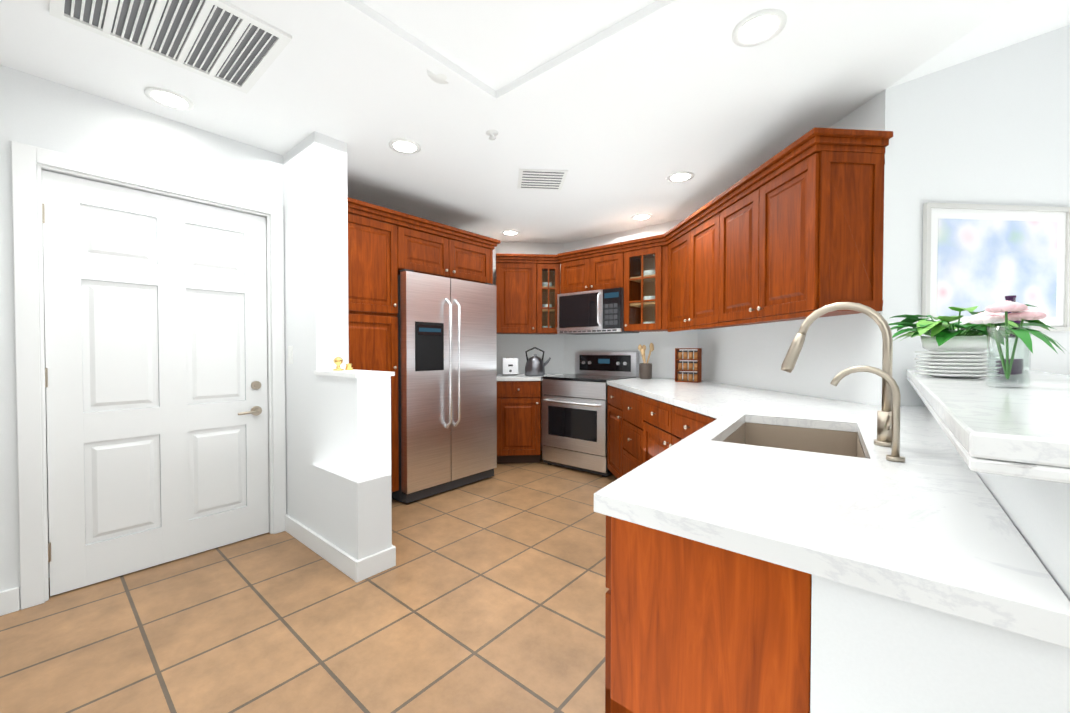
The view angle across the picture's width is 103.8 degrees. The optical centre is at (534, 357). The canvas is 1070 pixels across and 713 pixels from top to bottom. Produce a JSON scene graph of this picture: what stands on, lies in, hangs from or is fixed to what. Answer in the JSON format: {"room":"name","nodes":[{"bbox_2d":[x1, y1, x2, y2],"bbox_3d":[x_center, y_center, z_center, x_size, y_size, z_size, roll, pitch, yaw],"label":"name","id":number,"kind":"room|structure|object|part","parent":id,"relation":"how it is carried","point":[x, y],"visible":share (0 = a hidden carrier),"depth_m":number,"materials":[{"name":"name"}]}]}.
{"room":"kitchen","nodes":[
{"label":"kitchen","id":0,"kind":"room"},
{"bbox_2d":[0,451,616,712],"bbox_3d":[0.131,1.223,0.199,10.400,0.100,11.200,0,1,-5],"label":"floor","id":1,"kind":"structure","parent":0,"point":[486,595],"depth_m":1.80,"materials":[{"name":"tile"}]},
{"bbox_2d":[347,197,500,498],"bbox_3d":[-1.099,0.009,3.584,0.691,2.215,1.593,1,1,40],"label":"pantry cabinet","id":2,"kind":"object","parent":1,"relation":"on","point":[386,246],"visible":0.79,"depth_m":3.15,"materials":[{"name":"brown wood"}]},
{"bbox_2d":[392,269,496,503],"bbox_3d":[-0.904,0.216,3.721,0.772,1.795,0.946,1,1,40],"label":"refrigerator","id":3,"kind":"object","parent":1,"relation":"on","point":[447,382],"visible":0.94,"depth_m":3.41,"materials":[{"name":"grey metal"}]},
{"bbox_2d":[497,381,540,463],"bbox_3d":[-0.195,0.665,4.584,0.459,0.868,0.660,0,1,-5],"label":"base cabinet","id":4,"kind":"object","parent":1,"relation":"on","point":[518,421],"visible":0.85,"depth_m":4.29,"materials":[{"name":"brown wood"}]},
{"bbox_2d":[541,352,638,476],"bbox_3d":[0.551,0.521,4.303,0.756,1.165,0.726,1,1,40],"label":"range","id":5,"kind":"object","parent":1,"relation":"on","point":[574,421],"visible":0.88,"depth_m":4.11,"materials":[{"name":"grey metal"}]},
{"bbox_2d":[607,385,619,478],"bbox_3d":[1.114,0.681,3.627,0.883,0.868,0.474,0,1,-5],"label":"base cabinet","id":6,"kind":"object","parent":1,"relation":"on","point":[612,392],"depth_m":3.62,"materials":[{"name":"brown wood"}]},
{"bbox_2d":[497,374,1069,647],"bbox_3d":[0.809,0.369,2.724,2.137,0.287,4.530,0,1,-5],"label":"countertop","id":7,"kind":"structure","parent":6,"relation":"on","point":[821,487],"depth_m":0.75,"materials":[{"name":"white stone"}]},
{"bbox_2d":[503,358,517,374],"bbox_3d":[-0.281,0.095,4.746,0.170,0.191,0.272,0,1,-5],"label":"toaster","id":8,"kind":"object","parent":7,"relation":"on","point":[510,366],"visible":1,"depth_m":4.62,"materials":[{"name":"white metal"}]},
{"bbox_2d":[525,347,550,375],"bbox_3d":[0.033,0.036,4.588,0.288,0.314,0.219,0,1,-5],"label":"kettle","id":9,"kind":"object","parent":7,"relation":"on","point":[535,365],"visible":1,"depth_m":4.51,"materials":[{"name":"silver metal"}]},
{"bbox_2d":[638,343,653,378],"bbox_3d":[1.077,0.027,4.060,0.144,0.349,0.128,0,1,-5],"label":"utensil crock","id":10,"kind":"object","parent":7,"relation":"on","point":[645,370],"visible":1,"depth_m":4.02,"materials":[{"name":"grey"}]},
{"bbox_2d":[675,348,701,382],"bbox_3d":[1.335,0.062,3.657,0.200,0.293,0.090,1,1,38],"label":"spice rack","id":11,"kind":"object","parent":7,"relation":"on","point":[687,376],"visible":1,"depth_m":3.63,"materials":[{"name":"brown wood"}]},
{"bbox_2d":[781,302,904,461],"bbox_3d":[0.902,0.042,1.190,0.264,0.415,0.350,0,1,-5],"label":"faucet","id":12,"kind":"object","parent":7,"relation":"on","point":[888,424],"visible":1,"depth_m":1.19,"materials":[{"name":"silver metal"}]},
{"bbox_2d":[619,389,642,477],"bbox_3d":[1.155,0.689,3.155,0.883,0.868,0.474,0,1,-5],"label":"base cabinet","id":13,"kind":"object","parent":1,"relation":"on","point":[630,403],"depth_m":3.18,"materials":[{"name":"brown wood"}]},
{"bbox_2d":[639,396,715,465],"bbox_3d":[1.217,0.701,2.447,0.883,0.868,0.948,0,1,-5],"label":"base cabinet","id":14,"kind":"object","parent":1,"relation":"on","point":[641,429],"depth_m":2.53,"materials":[{"name":"brown wood"}]},
{"bbox_2d":[605,515,811,712],"bbox_3d":[0.599,0.725,1.020,0.556,0.868,0.910,1,1,35],"label":"base cabinet","id":15,"kind":"object","parent":1,"relation":"on","point":[692,626],"visible":0.21,"depth_m":0.67,"materials":[{"name":"brown wood"}]},
{"bbox_2d":[0,25,1069,712],"bbox_3d":[0.054,-0.828,0.228,8.822,4.000,9.620,0,1,-5],"label":"wall","id":16,"kind":"structure","parent":0,"point":[990,127],"depth_m":2.10,"materials":[{"name":"paint"}]},
{"bbox_2d":[11,141,285,609],"bbox_3d":[-2.034,0.081,2.353,0.146,2.117,1.099,1,1,40],"label":"door frame","id":17,"kind":"structure","parent":16,"relation":"attached to","point":[29,163],"depth_m":1.95,"materials":[{"name":"white wood"}]},
{"bbox_2d":[42,170,268,595],"bbox_3d":[-2.008,0.122,2.325,0.113,2.015,0.934,1,1,40],"label":"door","id":18,"kind":"structure","parent":16,"relation":"in","point":[155,311],"depth_m":2.26,"materials":[{"name":"white wood"}]},
{"bbox_2d":[0,514,395,615],"bbox_3d":[-0.053,1.099,1.499,8.540,0.105,2.849,0,1,-5],"label":"baseboard","id":19,"kind":"structure","parent":16,"relation":"attached to","point":[353,568],"depth_m":2.24,"materials":[{"name":"white wood"}]},
{"bbox_2d":[288,346,292,363],"bbox_3d":[-1.560,-0.019,2.672,0.070,0.114,0.012,1,1,40],"label":"switch plate","id":20,"kind":"object","parent":16,"relation":"attached to","point":[290,354],"visible":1,"depth_m":2.64,"materials":[{"name":"white plastic"}]},
{"bbox_2d":[333,357,352,370],"bbox_3d":[-1.116,0.032,2.437,0.102,0.080,0.082,0,1,-5],"label":"ornament","id":21,"kind":"object","parent":16,"relation":"on","point":[338,361],"visible":0.94,"depth_m":2.42,"materials":[{"name":"yellow"}]},
{"bbox_2d":[496,253,539,333],"bbox_3d":[-0.214,-0.695,4.695,0.442,0.845,0.394,0,1,-5],"label":"upper cabinet","id":22,"kind":"object","parent":16,"relation":"attached to","point":[517,275],"depth_m":4.55,"materials":[{"name":"brown wood"}]},
{"bbox_2d":[540,254,557,333],"bbox_3d":[0.136,-0.695,4.726,0.262,0.846,0.396,0,1,-5],"label":"upper cabinet","id":23,"kind":"object","parent":16,"relation":"attached to","point":[548,297],"depth_m":4.62,"materials":[{"name":"brown wood"}]},
{"bbox_3d":[0.137,-0.695,4.726,0.262,0.846,0.396,0,1,-5],"label":"glass","id":24,"kind":"part","parent":23,"relation":"part of","materials":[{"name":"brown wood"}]},
{"bbox_2d":[556,242,619,294],"bbox_3d":[0.657,-0.898,4.406,0.814,0.429,0.815,0,1,-5],"label":"upper cabinet","id":25,"kind":"object","parent":16,"relation":"attached to","point":[593,268],"depth_m":4.29,"materials":[{"name":"brown wood"}]},
{"bbox_2d":[557,288,638,334],"bbox_3d":[0.642,-0.469,4.395,0.757,0.423,0.446,1,1,40],"label":"microwave","id":26,"kind":"object","parent":25,"relation":"attached to","point":[592,312],"visible":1,"depth_m":4.23,"materials":[{"name":"grey metal"}]},
{"bbox_2d":[620,234,663,331],"bbox_3d":[1.121,-0.683,4.020,0.597,0.847,0.596,0,1,-5],"label":"upper cabinet","id":27,"kind":"object","parent":16,"relation":"attached to","point":[642,259],"depth_m":4.01,"materials":[{"name":"brown wood"}]},
{"bbox_3d":[1.121,-0.683,4.020,0.451,0.847,0.401,1,1,40],"label":"glass","id":28,"kind":"part","parent":27,"relation":"part of","materials":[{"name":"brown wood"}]},
{"bbox_2d":[664,127,892,331],"bbox_3d":[1.419,-0.652,2.881,0.401,0.870,1.824,0,1,-5],"label":"upper cabinet","id":29,"kind":"object","parent":16,"relation":"attached to","point":[793,231],"depth_m":2.20,"materials":[{"name":"brown wood"}]},
{"bbox_2d":[907,369,1069,483],"bbox_3d":[1.467,0.097,1.290,0.445,0.055,2.519,1,1,40],"label":"bar","id":30,"kind":"object","parent":16,"relation":"on","point":[1021,432],"visible":0.88,"depth_m":0.57,"materials":[{"name":"white stone"}]},
{"bbox_2d":[889,304,1054,377],"bbox_3d":[1.439,-0.053,1.444,0.434,0.238,0.403,0,1,-5],"label":"potted plant","id":31,"kind":"object","parent":30,"relation":"on","point":[958,353],"visible":0.85,"depth_m":1.38,"materials":[{"name":"white ceramic"}]},
{"bbox_2d":[995,295,1023,374],"bbox_3d":[1.816,-0.087,1.606,0.073,0.301,0.073,0,1,-5],"label":"wine bottle","id":32,"kind":"object","parent":30,"relation":"on","point":[1012,298],"visible":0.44,"depth_m":1.58,"materials":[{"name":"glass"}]},
{"bbox_2d":[968,300,1069,387],"bbox_3d":[1.185,-0.035,1.047,0.140,0.214,0.214,0,1,-5],"label":"vase","id":33,"kind":"object","parent":30,"relation":"on","point":[991,315],"visible":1,"depth_m":1.03,"materials":[{"name":"clear glass"}]},
{"bbox_2d":[922,202,1069,330],"bbox_3d":[2.299,-0.444,2.084,0.800,0.620,0.020,0,1,-5],"label":"picture frame","id":34,"kind":"object","parent":16,"relation":"attached to","point":[982,257],"visible":0.75,"depth_m":2.08,"materials":[{"name":"silver metal"}]},
{"bbox_2d":[0,0,1069,242],"bbox_3d":[0.131,-1.954,0.146,10.400,1.444,11.200,0,1,-5],"label":"ceiling","id":35,"kind":"structure","parent":0,"point":[620,110],"depth_m":1.99,"materials":[{"name":"paint"}]},
{"bbox_2d":[144,87,193,110],"bbox_3d":[-1.831,-1.295,2.105,0.190,0.007,0.190,0,1,-5],"label":"recessed light","id":36,"kind":"object","parent":35,"relation":"in","point":[169,98],"visible":1,"depth_m":2.10,"materials":[{"name":"white plastic"}]},
{"bbox_2d":[49,0,291,93],"bbox_3d":[-1.391,-1.284,1.623,0.560,0.012,0.630,1,1,40],"label":"ceiling vent","id":37,"kind":"object","parent":35,"relation":"in","point":[226,43],"visible":1,"depth_m":1.66,"materials":[{"name":"white plastic"}]},
{"bbox_2d":[389,138,420,153],"bbox_3d":[-0.802,-1.303,2.591,0.190,0.007,0.190,0,1,-5],"label":"recessed light","id":38,"kind":"object","parent":35,"relation":"in","point":[404,146],"visible":1,"depth_m":2.59,"materials":[{"name":"white plastic"}]},
{"bbox_2d":[427,70,448,83],"bbox_3d":[-0.421,-1.277,1.886,0.124,0.035,0.124,0,1,-5],"label":"smoke detector","id":39,"kind":"object","parent":35,"relation":"attached to","point":[440,78],"visible":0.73,"depth_m":1.89,"materials":[{"name":"white plastic"}]},
{"bbox_2d":[486,130,497,139],"bbox_3d":[-0.248,-1.287,2.433,0.070,0.034,0.070,0,1,-5],"label":"sprinkler head","id":40,"kind":"object","parent":35,"relation":"attached to","point":[492,134],"visible":1,"depth_m":2.42},
{"bbox_2d":[501,230,518,235],"bbox_3d":[-0.264,-1.335,4.489,0.190,0.007,0.190,0,1,-5],"label":"recessed light","id":41,"kind":"object","parent":35,"relation":"in","point":[510,232],"visible":0.98,"depth_m":4.47,"materials":[{"name":"white plastic"}]},
{"bbox_2d":[517,168,567,189],"bbox_3d":[0.049,-1.310,3.091,0.340,0.010,0.340,0,1,-5],"label":"ceiling vent","id":42,"kind":"object","parent":35,"relation":"in","point":[547,179],"visible":0.96,"depth_m":3.07,"materials":[{"name":"white plastic"}]},
{"bbox_2d":[631,214,651,219],"bbox_3d":[1.005,-1.326,3.957,0.190,0.007,0.190,0,1,-5],"label":"recessed light","id":43,"kind":"object","parent":35,"relation":"in","point":[641,216],"visible":1,"depth_m":3.96,"materials":[{"name":"white plastic"}]},
{"bbox_2d":[667,171,693,182],"bbox_3d":[1.054,-1.311,3.047,0.190,0.007,0.190,0,1,-5],"label":"recessed light","id":44,"kind":"object","parent":35,"relation":"in","point":[681,176],"visible":1,"depth_m":3.04,"materials":[{"name":"white plastic"}]},
{"bbox_2d":[732,9,786,46],"bbox_3d":[0.876,-1.287,1.644,0.190,0.007,0.190,0,1,-5],"label":"recessed light","id":45,"kind":"object","parent":35,"relation":"in","point":[758,27],"visible":1,"depth_m":1.64,"materials":[{"name":"white plastic"}]}
]}

